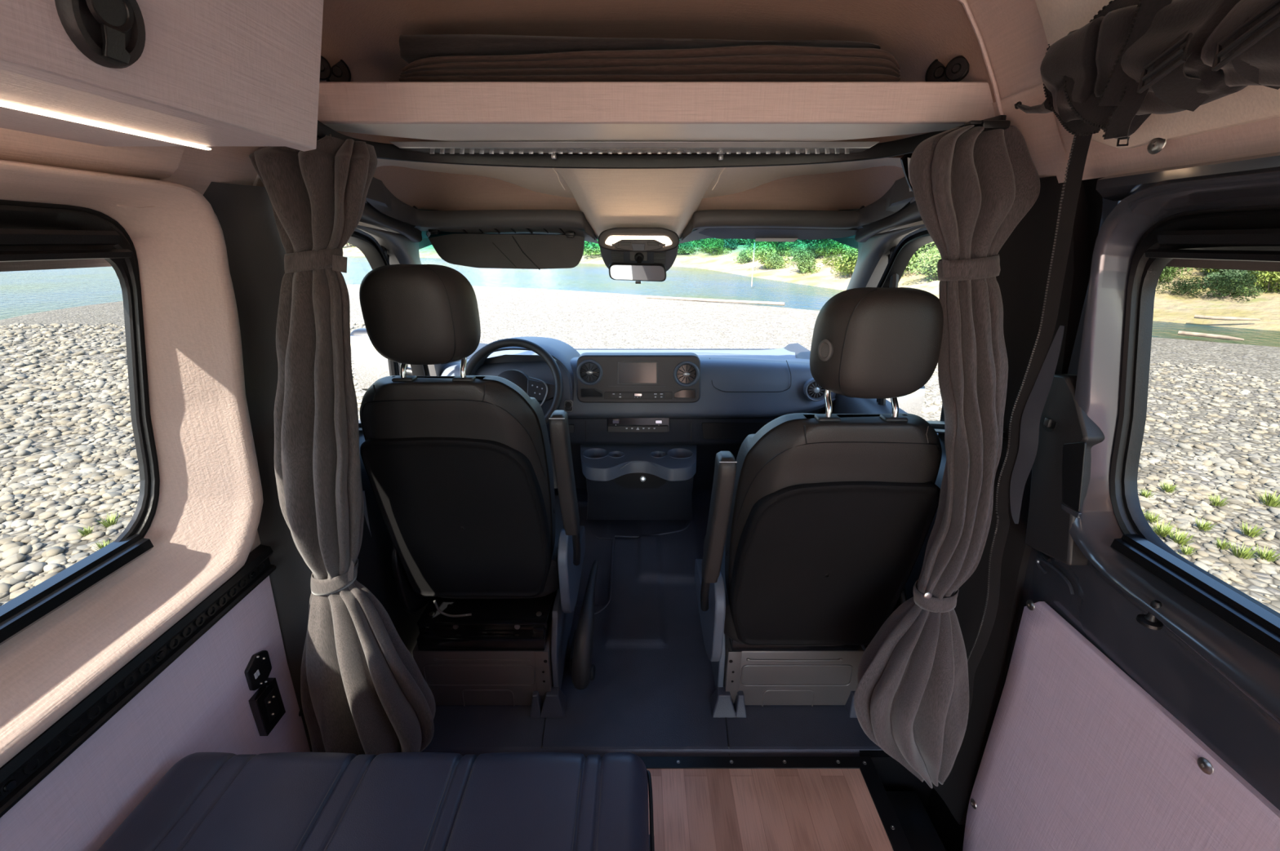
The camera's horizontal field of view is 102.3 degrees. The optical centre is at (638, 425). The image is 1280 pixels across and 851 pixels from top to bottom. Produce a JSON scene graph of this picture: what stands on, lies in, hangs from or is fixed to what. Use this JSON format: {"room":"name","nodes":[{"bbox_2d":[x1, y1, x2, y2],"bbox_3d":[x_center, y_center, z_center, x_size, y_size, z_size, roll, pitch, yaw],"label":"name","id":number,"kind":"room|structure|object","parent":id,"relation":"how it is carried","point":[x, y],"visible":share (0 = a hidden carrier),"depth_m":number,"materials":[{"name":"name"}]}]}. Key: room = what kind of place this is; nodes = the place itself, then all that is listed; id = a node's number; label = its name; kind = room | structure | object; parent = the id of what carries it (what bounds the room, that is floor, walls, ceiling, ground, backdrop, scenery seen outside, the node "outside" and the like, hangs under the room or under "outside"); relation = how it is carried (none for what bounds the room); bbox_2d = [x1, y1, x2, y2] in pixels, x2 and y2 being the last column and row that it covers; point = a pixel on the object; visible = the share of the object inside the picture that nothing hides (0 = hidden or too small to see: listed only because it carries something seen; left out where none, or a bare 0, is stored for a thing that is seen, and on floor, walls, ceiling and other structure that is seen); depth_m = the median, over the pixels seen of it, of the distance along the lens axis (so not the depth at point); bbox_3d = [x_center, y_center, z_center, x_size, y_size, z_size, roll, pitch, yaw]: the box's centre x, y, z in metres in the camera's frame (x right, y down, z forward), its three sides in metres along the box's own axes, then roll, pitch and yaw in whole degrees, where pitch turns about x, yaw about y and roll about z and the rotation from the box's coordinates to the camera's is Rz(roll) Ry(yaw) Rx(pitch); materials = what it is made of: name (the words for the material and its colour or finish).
{"room":"vehicle interior","nodes":[
{"label":"vehicle interior","id":0,"kind":"room"},
{"bbox_2d":[574,348,776,350],"bbox_3d":[0.000,0.037,3.066,1.860,0.990,0.030,0,20,0],"label":"wall","id":1,"kind":"structure","parent":0,"point":[575,348],"depth_m":2.91,"materials":[{"name":"grey plastic"}]},
{"bbox_2d":[440,336,835,488],"bbox_3d":[0.000,-0.027,2.578,1.740,0.922,1.046,0,20,0],"label":"dashboard","id":2,"kind":"object","parent":1,"relation":"attached to","point":[711,401],"visible":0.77,"depth_m":2.07,"materials":[{"name":"plastic"}]},
{"bbox_2d":[466,337,563,425],"bbox_3d":[-0.469,-0.157,1.990,0.380,0.365,0.391,0,20,0],"label":"steering wheel","id":3,"kind":"object","parent":2,"relation":"on","point":[543,392],"visible":0.41,"depth_m":1.89,"materials":[{"name":"plastic"}]},
{"bbox_2d":[471,336,580,400],"bbox_3d":[-0.478,-0.229,2.182,0.487,0.274,0.306,0,20,0],"label":"hood","id":4,"kind":"object","parent":2,"relation":"attached to","point":[566,357],"depth_m":2.07,"materials":[{"name":"plastic"}]},
{"bbox_2d":[564,400,573,412],"bbox_3d":[-0.281,-0.081,2.076,0.036,0.048,0.020,0,20,0],"label":"switch","id":5,"kind":"object","parent":2,"relation":"attached to","point":[568,404],"depth_m":2.06,"materials":[{"name":"grey plastic"}]},
{"bbox_2d":[576,360,602,385],"bbox_3d":[-0.189,-0.203,1.986,0.101,0.101,0.012,0,20,0],"label":"air vent","id":6,"kind":"object","parent":2,"relation":"attached to","point":[588,372],"depth_m":1.99,"materials":[{"name":"plastic"}]},
{"bbox_2d":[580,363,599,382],"bbox_3d":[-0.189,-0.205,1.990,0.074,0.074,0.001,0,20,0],"label":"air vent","id":7,"kind":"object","parent":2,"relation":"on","point":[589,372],"depth_m":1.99,"materials":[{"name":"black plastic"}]},
{"bbox_2d":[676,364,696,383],"bbox_3d":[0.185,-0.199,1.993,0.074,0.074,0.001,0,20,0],"label":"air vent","id":8,"kind":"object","parent":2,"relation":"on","point":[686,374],"depth_m":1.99,"materials":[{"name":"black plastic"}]},
{"bbox_2d":[673,361,699,386],"bbox_3d":[0.185,-0.197,1.988,0.101,0.101,0.012,0,20,0],"label":"air vent","id":9,"kind":"object","parent":2,"relation":"attached to","point":[686,374],"depth_m":1.99,"materials":[{"name":"plastic"}]},
{"bbox_2d":[702,422,768,439],"bbox_3d":[0.434,0.024,2.187,0.336,0.078,0.010,0,20,0],"label":"shelf","id":10,"kind":"object","parent":2,"relation":"attached to","point":[710,431],"depth_m":2.18,"materials":[{"name":"black plastic"}]},
{"bbox_2d":[803,377,824,401],"bbox_3d":[0.699,-0.142,2.034,0.092,0.092,0.032,2,20,5],"label":"air vent","id":11,"kind":"object","parent":2,"relation":"attached to","point":[812,392],"depth_m":2.03,"materials":[{"name":"plastic"}]},
{"bbox_2d":[646,768,893,850],"bbox_3d":[-0.102,1.670,-0.171,1.537,0.030,3.755,0,20,0],"label":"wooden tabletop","id":12,"kind":"structure","parent":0,"point":[695,810],"depth_m":1.44,"materials":[{"name":"brown wood"}]},
{"bbox_2d":[97,752,654,850],"bbox_3d":[-0.420,1.141,0.366,0.896,0.606,1.522,0,20,0],"label":"seat","id":13,"kind":"object","parent":12,"relation":"on","point":[206,802],"visible":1,"depth_m":0.87,"materials":[{"name":"leather"}]},
{"bbox_2d":[1082,177,1103,287],"bbox_3d":[0.870,0.887,-0.374,0.139,1.680,3.900,0,20,0],"label":"wall","id":14,"kind":"structure","parent":0,"point":[1095,200],"depth_m":0.95,"materials":[{"name":"black plastic"}]},
{"bbox_2d":[320,55,332,80],"bbox_3d":[-0.627,-0.704,1.013,0.014,0.043,0.043,18,26,41],"label":"air vent","id":15,"kind":"object","parent":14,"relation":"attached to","point":[326,72],"visible":0.47,"depth_m":1.02,"materials":[{"name":"black plastic"}]},
{"bbox_2d":[326,59,351,81],"bbox_3d":[-0.626,-0.732,1.067,0.014,0.056,0.056,18,26,41],"label":"air vent","id":16,"kind":"object","parent":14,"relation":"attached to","point":[340,71],"visible":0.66,"depth_m":1.07,"materials":[{"name":"black plastic"}]},
{"bbox_2d":[365,177,598,244],"bbox_3d":[-0.458,-0.656,1.544,0.645,0.216,0.595,0,20,0],"label":"trim","id":17,"kind":"structure","parent":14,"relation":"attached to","point":[471,221],"depth_m":1.66,"materials":[{"name":"grey plastic"}]},
{"bbox_2d":[428,229,584,270],"bbox_3d":[-0.462,-0.609,1.786,0.547,0.134,0.063,0,20,0],"label":"sun visor","id":18,"kind":"object","parent":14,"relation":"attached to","point":[482,251],"visible":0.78,"depth_m":1.79,"materials":[{"name":"grey plastic"}]},
{"bbox_2d":[251,0,995,211],"bbox_3d":[0.000,-0.766,1.314,1.536,0.440,0.750,0,20,0],"label":"overhead storage shelf","id":19,"kind":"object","parent":14,"relation":"attached to","point":[364,34],"depth_m":1.13,"materials":[{"name":"plastic"}]},
{"bbox_2d":[251,0,1004,186],"bbox_3d":[0.000,-0.658,0.953,1.533,0.410,0.007,0,20,0],"label":"trim","id":20,"kind":"structure","parent":14,"relation":"attached to","point":[964,2],"depth_m":0.94,"materials":[{"name":"plastic"}]},
{"bbox_2d":[413,488,883,756],"bbox_3d":[0.000,0.699,2.398,1.720,0.192,1.728,0,20,0],"label":"floor","id":21,"kind":"structure","parent":14,"relation":"attached to","point":[651,691],"depth_m":1.80,"materials":[{"name":"black plastic"}]},
{"bbox_2d":[359,264,585,718],"bbox_3d":[-0.478,0.209,1.715,0.587,1.447,0.709,-1,20,-2],"label":"seat","id":22,"kind":"object","parent":21,"relation":"on","point":[459,468],"visible":1,"depth_m":1.46,"materials":[{"name":"leather"}]},
{"bbox_2d":[568,560,598,689],"bbox_3d":[-0.202,0.744,1.877,0.098,0.349,0.370,0,20,0],"label":"parking brake","id":23,"kind":"object","parent":21,"relation":"on","point":[582,670],"visible":1,"depth_m":1.75,"materials":[{"name":"grey plastic"}]},
{"bbox_2d":[580,444,696,519],"bbox_3d":[0.006,0.335,2.398,0.572,0.577,0.588,0,20,0],"label":"console","id":24,"kind":"object","parent":21,"relation":"on","point":[624,482],"visible":0.99,"depth_m":2.23,"materials":[{"name":"plastic"}]},
{"bbox_2d":[580,444,696,481],"bbox_3d":[-0.001,0.152,2.172,0.519,0.056,0.286,0,20,0],"label":"tray","id":25,"kind":"object","parent":24,"relation":"on","point":[603,463],"depth_m":2.11,"materials":[{"name":"plastic"}]},
{"bbox_2d":[694,287,943,718],"bbox_3d":[0.467,0.271,1.601,0.582,1.404,0.762,0,20,0],"label":"seat","id":26,"kind":"object","parent":21,"relation":"on","point":[818,527],"visible":0.95,"depth_m":1.28,"materials":[{"name":"leather"}]},
{"bbox_2d":[703,535,743,644],"bbox_3d":[0.492,0.532,1.777,0.510,0.200,0.500,0,20,0],"label":"armrest","id":27,"kind":"object","parent":26,"relation":"on","point":[730,632],"depth_m":1.58,"materials":[{"name":"plastic"}]},
{"bbox_2d":[376,157,922,221],"bbox_3d":[0.000,-0.676,1.501,1.619,0.162,0.781,0,20,0],"label":"trim","id":28,"kind":"structure","parent":14,"relation":"attached to","point":[732,180],"depth_m":1.55,"materials":[{"name":"plastic"}]},
{"bbox_2d":[317,81,995,154],"bbox_3d":[-0.017,-0.655,1.115,1.445,0.087,0.260,0,20,0],"label":"shelf","id":29,"kind":"object","parent":14,"relation":"attached to","point":[482,117],"visible":0.99,"depth_m":1.00,"materials":[{"name":"plastic"}]},
{"bbox_2d":[398,34,900,81],"bbox_3d":[0.021,-0.791,1.165,1.027,0.091,0.275,0,20,0],"label":"bedding","id":30,"kind":"object","parent":29,"relation":"on","point":[754,63],"depth_m":1.05,"materials":[{"name":"fabric"}]},
{"bbox_2d":[585,756,911,850],"bbox_3d":[-0.077,1.317,0.764,1.585,0.006,1.755,0,20,0],"label":"trim","id":31,"kind":"structure","parent":14,"relation":"attached to","point":[895,834],"depth_m":1.56,"materials":[{"name":"black plastic"}]},
{"bbox_2d":[696,227,858,241],"bbox_3d":[0.481,-0.658,1.763,0.574,0.057,0.083,0,20,0],"label":"sun visor","id":32,"kind":"object","parent":14,"relation":"attached to","point":[759,234],"visible":0.6,"depth_m":1.76,"materials":[{"name":"grey plastic"}]},
{"bbox_2d":[679,153,914,244],"bbox_3d":[0.458,-0.656,1.544,0.645,0.216,0.595,0,20,0],"label":"trim","id":33,"kind":"structure","parent":14,"relation":"attached to","point":[899,195],"depth_m":1.66,"materials":[{"name":"grey plastic"}]},
{"bbox_2d":[846,157,925,289],"bbox_3d":[0.771,-0.394,1.786,0.170,0.832,1.452,2,20,6],"label":"trim","id":34,"kind":"structure","parent":14,"relation":"attached to","point":[875,240],"depth_m":1.60,"materials":[{"name":"grey plastic"}]},
{"bbox_2d":[783,226,1006,652],"bbox_3d":[0.821,0.033,2.121,0.156,1.612,1.827,0,20,0],"label":"door","id":35,"kind":"structure","parent":14,"relation":"in","point":[900,255],"depth_m":1.57,"materials":[{"name":"black plastic"}]},
{"bbox_2d":[885,386,925,417],"bbox_3d":[1.028,-0.091,2.163,0.303,0.200,0.108,0,20,0],"label":"window","id":36,"kind":"structure","parent":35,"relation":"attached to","point":[912,403],"depth_m":2.10,"materials":[{"name":"clear glass"}]},
{"bbox_2d":[889,221,924,231],"bbox_3d":[0.880,-0.748,1.352,0.040,0.500,1.050,0,20,0],"label":"trim","id":37,"kind":"structure","parent":14,"relation":"attached to","point":[918,223],"depth_m":1.68,"materials":[{"name":"plastic"}]},
{"bbox_2d":[859,751,965,850],"bbox_3d":[0.825,1.443,0.940,0.330,0.450,2.000,0,20,0],"label":"trim","id":38,"kind":"structure","parent":14,"relation":"attached to","point":[927,824],"depth_m":1.57,"materials":[{"name":"black plastic"}]},
{"bbox_2d":[924,59,949,81],"bbox_3d":[0.624,-0.730,1.067,0.014,0.056,0.056,-18,26,-41],"label":"air vent","id":39,"kind":"object","parent":14,"relation":"attached to","point":[935,72],"visible":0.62,"depth_m":1.07,"materials":[{"name":"black plastic"}]},
{"bbox_2d":[944,55,968,81],"bbox_3d":[0.626,-0.701,1.014,0.014,0.043,0.043,-18,26,-41],"label":"air vent","id":40,"kind":"object","parent":14,"relation":"attached to","point":[957,68],"visible":0.97,"depth_m":1.01,"materials":[{"name":"black plastic"}]},
{"bbox_2d":[931,176,1089,825],"bbox_3d":[0.819,0.254,1.354,0.202,1.612,0.460,0,20,0],"label":"trim","id":41,"kind":"structure","parent":14,"relation":"attached to","point":[1025,256],"depth_m":1.16,"materials":[{"name":"black plastic"}]},
{"bbox_2d":[991,83,1067,182],"bbox_3d":[0.721,-0.528,0.958,0.086,0.150,0.160,0,20,0],"label":"trim","id":42,"kind":"structure","parent":14,"relation":"attached to","point":[1040,132],"depth_m":0.93,"materials":[{"name":"plastic"}]},
{"bbox_2d":[961,0,1279,850],"bbox_3d":[0.742,0.586,0.439,0.331,2.200,1.634,0,20,0],"label":"door","id":43,"kind":"structure","parent":14,"relation":"in","point":[1130,716],"depth_m":0.92,"materials":[{"name":"paint"}]},
{"bbox_2d":[1110,205,1279,658],"bbox_3d":[0.856,0.112,0.401,0.134,0.601,1.200,0,20,0],"label":"window","id":44,"kind":"structure","parent":43,"relation":"attached to","point":[1195,473],"depth_m":0.80,"materials":[{"name":"clear glass"}]},
{"bbox_2d":[966,0,1279,180],"bbox_3d":[0.000,-0.012,-0.748,1.790,0.606,3.800,0,20,0],"label":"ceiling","id":45,"kind":"structure","parent":0,"point":[1012,32],"depth_m":0.84,"materials":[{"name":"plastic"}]},
{"bbox_2d":[0,128,185,180],"bbox_3d":[-0.735,0.134,-0.841,0.115,0.128,3.526,0,20,0],"label":"trim","id":46,"kind":"structure","parent":45,"relation":"attached to","point":[153,162],"depth_m":0.70,"materials":[{"name":"plastic"}]},
{"bbox_2d":[0,0,323,151],"bbox_3d":[-0.576,-0.140,-0.480,0.448,0.353,2.410,0,20,0],"label":"upper cabinet","id":47,"kind":"object","parent":45,"relation":"attached to","point":[195,73],"visible":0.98,"depth_m":0.51,"materials":[{"name":"laminate"}]},
{"bbox_2d":[1014,0,1279,146],"bbox_3d":[0.654,-0.458,0.628,0.140,0.213,0.588,2,20,5],"label":"screen","id":48,"kind":"object","parent":45,"relation":"attached to","point":[1135,60],"visible":0.98,"depth_m":0.61,"materials":[{"name":"fabric"}]},
{"bbox_2d":[959,133,1092,751],"bbox_3d":[0.760,0.179,1.072,0.074,1.392,0.177,17,26,39],"label":"screen zip","id":49,"kind":"object","parent":48,"relation":"attached to","point":[1033,393],"visible":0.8,"depth_m":1.05,"materials":[{"name":"black fabric"}]},
{"bbox_3d":[0.000,-0.774,1.396,1.800,0.600,0.950,0,20,0],"label":"trim","id":50,"kind":"structure","parent":45,"relation":"attached to","visible":0},
{"bbox_2d":[357,222,389,231],"bbox_3d":[-0.880,-0.748,1.352,0.040,0.500,1.050,0,20,0],"label":"trim","id":51,"kind":"structure","parent":50,"relation":"attached to","point":[361,224],"depth_m":1.70,"materials":[{"name":"plastic"}]},
{"bbox_3d":[-0.870,0.887,-0.374,0.139,1.680,3.900,0,20,0],"label":"wall","id":52,"kind":"structure","parent":0,"visible":0},
{"bbox_2d":[0,199,159,645],"bbox_3d":[-0.857,0.041,0.601,0.136,0.601,0.776,0,20,0],"label":"window","id":53,"kind":"structure","parent":52,"relation":"in","point":[80,478],"depth_m":0.80,"materials":[{"name":"clear glass"}]},
{"bbox_2d":[0,160,263,768],"bbox_3d":[-0.821,0.195,0.312,0.192,0.760,1.656,0,20,0],"label":"trim","id":54,"kind":"structure","parent":52,"relation":"attached to","point":[202,531],"depth_m":0.93,"materials":[{"name":"plastic"}]},
{"bbox_2d":[0,544,275,818],"bbox_3d":[-0.873,0.889,-0.403,0.027,0.068,3.444,0,20,0],"label":"track","id":55,"kind":"object","parent":52,"relation":"attached to","point":[32,765],"visible":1,"depth_m":0.86,"materials":[{"name":"black plastic"}]},
{"bbox_2d":[0,575,310,850],"bbox_3d":[-0.890,1.313,-0.357,0.039,0.766,3.645,0,20,0],"label":"wall panel","id":56,"kind":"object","parent":52,"relation":"attached to","point":[199,703],"depth_m":0.97,"materials":[{"name":"plastic"}]},
{"bbox_2d":[160,146,267,195],"bbox_3d":[-0.758,-0.469,0.934,0.142,0.185,0.264,0,20,0],"label":"trim","id":57,"kind":"structure","parent":52,"relation":"attached to","point":[197,168],"depth_m":0.91,"materials":[{"name":"plastic"}]},
{"bbox_2d":[203,182,312,752],"bbox_3d":[-0.822,0.255,1.369,0.195,1.600,0.478,0,20,0],"label":"trim","id":58,"kind":"structure","parent":52,"relation":"attached to","point":[255,251],"depth_m":1.14,"materials":[{"name":"grey plastic"}]},
{"bbox_2d":[244,650,271,691],"bbox_3d":[-0.880,0.568,1.198,0.015,0.089,0.068,0,20,0],"label":"socket","id":59,"kind":"object","parent":52,"relation":"attached to","point":[257,672],"visible":1,"depth_m":1.19,"materials":[{"name":"black plastic"}]},
{"bbox_2d":[248,678,285,736],"bbox_3d":[-0.874,0.664,1.219,0.027,0.107,0.070,0,20,0],"label":"power outlet","id":60,"kind":"object","parent":52,"relation":"attached to","point":[266,704],"visible":1,"depth_m":1.21,"materials":[{"name":"black plastic"}]},
{"bbox_2d":[264,688,279,723],"bbox_3d":[-0.867,0.662,1.220,0.005,0.066,0.042,0,20,0],"label":"socket","id":61,"kind":"object","parent":60,"relation":"attached to","point":[272,695],"depth_m":1.22,"materials":[{"name":"black plastic"}]},
{"bbox_2d":[248,133,435,755],"bbox_3d":[-0.695,0.190,1.183,0.359,1.542,0.283,3,20,8],"label":"curtain","id":62,"kind":"object","parent":52,"relation":"attached to","point":[362,692],"visible":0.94,"depth_m":1.08,"materials":[{"name":"fabric"}]},
{"bbox_2d":[362,491,372,537],"bbox_3d":[-0.841,0.415,1.631,0.060,0.564,0.222,-8,21,-21],"label":"belt","id":63,"kind":"object","parent":52,"relation":"attached to","point":[366,515],"visible":0.17,"depth_m":1.49,"materials":[{"name":"fabric"}]},
{"bbox_2d":[270,228,488,657],"bbox_3d":[-0.821,0.033,2.121,0.156,1.612,1.827,0,20,0],"label":"door","id":64,"kind":"structure","parent":52,"relation":"in","point":[375,571],"depth_m":1.60,"materials":[{"name":"black plastic"}]},
{"bbox_2d":[350,328,413,391],"bbox_3d":[-1.028,-0.273,2.154,0.303,0.260,0.108,0,20,0],"label":"mirror","id":65,"kind":"object","parent":64,"relation":"attached to","point":[370,366],"visible":0.3,"depth_m":2.10,"materials":[{"name":"glass"}]},
{"bbox_2d":[350,336,390,389],"bbox_3d":[-1.080,-0.256,2.107,0.165,0.220,0.008,0,20,0],"label":"mirror glass","id":66,"kind":"object","parent":65,"relation":"attached to","point":[370,366],"depth_m":2.10,"materials":[{"name":"clear glass"}]},
{"bbox_2d":[355,200,461,376],"bbox_3d":[-0.771,-0.394,1.786,0.170,0.832,1.452,-2,20,-6],"label":"trim","id":67,"kind":"structure","parent":52,"relation":"attached to","point":[402,240],"depth_m":1.57,"materials":[{"name":"grey plastic"}]},
{"bbox_2d":[316,115,1010,249],"bbox_3d":[0.000,-0.485,1.890,1.900,0.802,1.794,0,20,0],"label":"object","id":68,"kind":"structure","parent":52,"relation":"in","point":[850,242],"depth_m":1.40,"materials":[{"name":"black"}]},
{"bbox_2d":[598,227,679,252],"bbox_3d":[0.000,-0.567,1.575,0.246,0.071,0.072,0,20,0],"label":"dome lamp","id":69,"kind":"object","parent":68,"relation":"attached to","point":[615,239],"visible":1,"depth_m":1.55,"materials":[{"name":"grey plastic"}]},
{"bbox_2d":[600,245,678,271],"bbox_3d":[0.001,-0.579,1.779,0.264,0.124,0.096,0,20,0],"label":"housing","id":70,"kind":"object","parent":68,"relation":"attached to","point":[668,258],"visible":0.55,"depth_m":1.75,"materials":[{"name":"plastic"}]},
{"bbox_2d":[608,252,666,284],"bbox_3d":[-0.003,-0.521,1.706,0.188,0.096,0.086,0,20,0],"label":"mirror","id":71,"kind":"object","parent":70,"relation":"attached to","point":[637,272],"visible":1,"depth_m":1.68,"materials":[{"name":"black plastic"}]},
{"bbox_2d":[610,265,664,280],"bbox_3d":[-0.003,-0.497,1.681,0.178,0.050,0.003,-2,20,-6],"label":"mirror glass","id":72,"kind":"object","parent":71,"relation":"attached to","point":[625,273],"depth_m":1.68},
{"bbox_2d":[853,124,1039,788],"bbox_3d":[0.637,0.175,1.148,0.278,1.500,0.324,-6,20,-16],"label":"curtain","id":73,"kind":"object","parent":68,"relation":"hanging from","point":[971,186],"visible":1,"depth_m":1.08,"materials":[{"name":"fabric"}]},
{"label":"outside","id":74,"kind":"structure","parent":0,"visible":0},
{"bbox_2d":[342,244,939,297],"bbox_3d":[-148.700,-42.034,117.841,462.936,5.370,268.077,0,20,0],"label":"bank","id":75,"kind":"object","parent":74,"point":[725,263],"visible":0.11,"depth_m":38.05,"materials":[{"name":"sand"}]},
{"bbox_2d":[582,248,601,255],"bbox_3d":[-6.322,-23.150,64.199,6.683,4.890,8.373,0,20,-1],"label":"shrub","id":76,"kind":"object","parent":75,"relation":"on","point":[592,251],"visible":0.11,"depth_m":62.22,"materials":[{"name":"green plant"}]},
{"bbox_2d":[681,248,697,254],"bbox_3d":[5.123,-19.597,56.692,2.090,2.085,3.381,-9,21,-23],"label":"shrub","id":77,"kind":"object","parent":75,"relation":"on","point":[686,251],"visible":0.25,"depth_m":56.29,"materials":[{"name":"green plant"}]},
{"bbox_2d":[706,248,732,255],"bbox_3d":[8.444,-18.779,54.406,2.992,2.190,3.749,6,20,16],"label":"shrub","id":78,"kind":"object","parent":75,"relation":"on","point":[719,251],"visible":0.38,"depth_m":54.15,"materials":[{"name":"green plant"}]},
{"bbox_2d":[733,249,756,263],"bbox_3d":[9.530,-14.907,45.691,1.801,1.797,2.914,-4,20,-10],"label":"shrub","id":79,"kind":"object","parent":75,"relation":"on","point":[744,257],"visible":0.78,"depth_m":45.25,"materials":[{"name":"green plant"}]},
{"bbox_2d":[746,249,790,268],"bbox_3d":[10.464,-12.935,39.792,3.786,2.212,3.022,-8,21,-22],"label":"shrub","id":80,"kind":"object","parent":75,"relation":"on","point":[762,254],"visible":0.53,"depth_m":39.44,"materials":[{"name":"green plant"}]},
{"bbox_2d":[762,253,789,269],"bbox_3d":[10.157,-12.005,38.086,1.424,1.421,2.304,-4,20,-12],"label":"shrub","id":81,"kind":"object","parent":75,"relation":"on","point":[775,260],"visible":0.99,"depth_m":38.00,"materials":[{"name":"green plant"}]},
{"bbox_2d":[774,249,787,256],"bbox_3d":[11.941,-14.795,43.830,2.669,1.646,1.649,7,21,18],"label":"shrub","id":82,"kind":"object","parent":75,"relation":"on","point":[777,251],"visible":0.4,"depth_m":43.41,"materials":[{"name":"green plant"}]},
{"bbox_2d":[788,249,817,259],"bbox_3d":[12.600,-13.078,39.183,2.892,1.783,1.787,-7,21,-18],"label":"shrub","id":83,"kind":"object","parent":75,"relation":"on","point":[793,251],"visible":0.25,"depth_m":38.75,"materials":[{"name":"green plant"}]},
{"bbox_2d":[786,249,821,274],"bbox_3d":[10.841,-10.608,33.883,1.784,1.780,2.886,0,20,-1],"label":"shrub","id":84,"kind":"object","parent":75,"relation":"on","point":[806,262],"visible":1,"depth_m":33.74,"materials":[{"name":"green plant"}]},
{"bbox_2d":[793,249,830,257],"bbox_3d":[13.125,-13.197,39.113,1.862,1.857,3.012,-8,21,-22],"label":"shrub","id":85,"kind":"object","parent":75,"relation":"on","point":[808,251],"visible":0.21,"depth_m":38.56,"materials":[{"name":"green plant"}]},
{"bbox_2d":[815,249,847,256],"bbox_3d":[15.418,-13.471,37.866,4.588,2.680,3.662,12,23,30],"label":"shrub","id":86,"kind":"object","parent":75,"relation":"on","point":[838,251],"visible":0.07,"depth_m":37.81,"materials":[{"name":"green plant"}]},
{"bbox_2d":[821,249,857,266],"bbox_3d":[13.711,-11.017,33.439,2.534,1.855,3.175,-13,23,-32],"label":"shrub","id":87,"kind":"object","parent":75,"relation":"on","point":[828,256],"visible":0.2,"depth_m":33.81,"materials":[{"name":"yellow plant"}]},
{"bbox_2d":[829,251,857,277],"bbox_3d":[12.175,-9.352,30.258,2.682,1.654,1.658,-12,23,-30],"label":"shrub","id":88,"kind":"object","parent":75,"relation":"on","point":[842,272],"visible":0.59,"depth_m":29.98,"materials":[{"name":"green plant"}]},
{"bbox_2d":[833,253,857,271],"bbox_3d":[13.607,-10.014,30.401,4.212,2.460,3.362,4,20,10],"label":"shrub","id":89,"kind":"object","parent":75,"relation":"on","point":[843,255],"visible":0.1,"depth_m":29.87,"materials":[{"name":"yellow plant"}]},
{"bbox_2d":[839,249,857,265],"bbox_3d":[13.400,-10.006,30.616,2.924,2.140,3.664,-8,21,-22],"label":"shrub","id":90,"kind":"object","parent":75,"relation":"on","point":[847,251],"visible":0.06,"depth_m":30.97,"materials":[{"name":"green plant"}]},
{"bbox_2d":[902,253,925,276],"bbox_3d":[13.400,-8.312,27.164,1.897,1.893,3.070,-9,21,-23],"label":"shrub","id":91,"kind":"object","parent":75,"relation":"on","point":[912,258],"visible":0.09,"depth_m":26.30,"materials":[{"name":"green plant"}]},
{"bbox_2d":[907,248,941,281],"bbox_3d":[14.251,-7.237,23.935,3.152,1.944,1.948,10,22,26],"label":"shrub","id":92,"kind":"object","parent":75,"relation":"on","point":[932,263],"visible":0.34,"depth_m":24.00,"materials":[{"name":"green plant"}]},
{"bbox_2d":[909,241,939,269],"bbox_3d":[15.255,-8.926,26.738,4.044,2.494,2.500,10,22,27],"label":"shrub","id":93,"kind":"object","parent":75,"relation":"on","point":[922,250],"visible":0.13,"depth_m":26.65,"materials":[{"name":"green plant"}]},
{"bbox_2d":[920,246,938,274],"bbox_3d":[15.213,-8.200,25.960,1.805,1.801,2.920,18,27,42],"label":"shrub","id":94,"kind":"object","parent":75,"relation":"on","point":[931,250],"visible":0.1,"depth_m":25.81,"materials":[{"name":"green plant"}]},
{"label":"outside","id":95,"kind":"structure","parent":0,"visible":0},
{"bbox_2d":[341,256,844,311],"bbox_3d":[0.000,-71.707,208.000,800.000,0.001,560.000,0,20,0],"label":"river","id":96,"kind":"structure","parent":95,"point":[680,282],"depth_m":31.48,"materials":[{"name":"liquid"}]},
{"bbox_2d":[751,249,755,286],"bbox_3d":[5.987,-8.404,26.974,0.065,2.200,0.065,8,21,21],"label":"post","id":97,"kind":"object","parent":96,"relation":"in","point":[753,250],"visible":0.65,"depth_m":27.02,"materials":[{"name":"white wood"}]},
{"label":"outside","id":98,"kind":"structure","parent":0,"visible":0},
{"bbox_2d":[346,284,942,421],"bbox_3d":[-6.339,-0.107,7.516,86.920,0.350,57.758,-4,20,-12],"label":"gravel bar","id":99,"kind":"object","parent":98,"point":[577,319],"visible":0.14,"depth_m":15.48,"materials":[{"name":"beige gravel"}]},
{"bbox_2d":[350,322,942,421],"bbox_3d":[-3.518,-0.622,8.377,29.127,0.131,13.922,0,20,0],"label":"river stones","id":100,"kind":"object","parent":99,"relation":"on","point":[932,409],"visible":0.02,"depth_m":7.95},
{"bbox_2d":[645,295,785,305],"bbox_3d":[2.914,-5.045,20.774,5.850,0.114,0.196,10,22,25],"label":"driftwood log","id":101,"kind":"object","parent":99,"relation":"on","point":[646,296],"visible":1,"depth_m":20.56,"materials":[{"name":"brown wood"}]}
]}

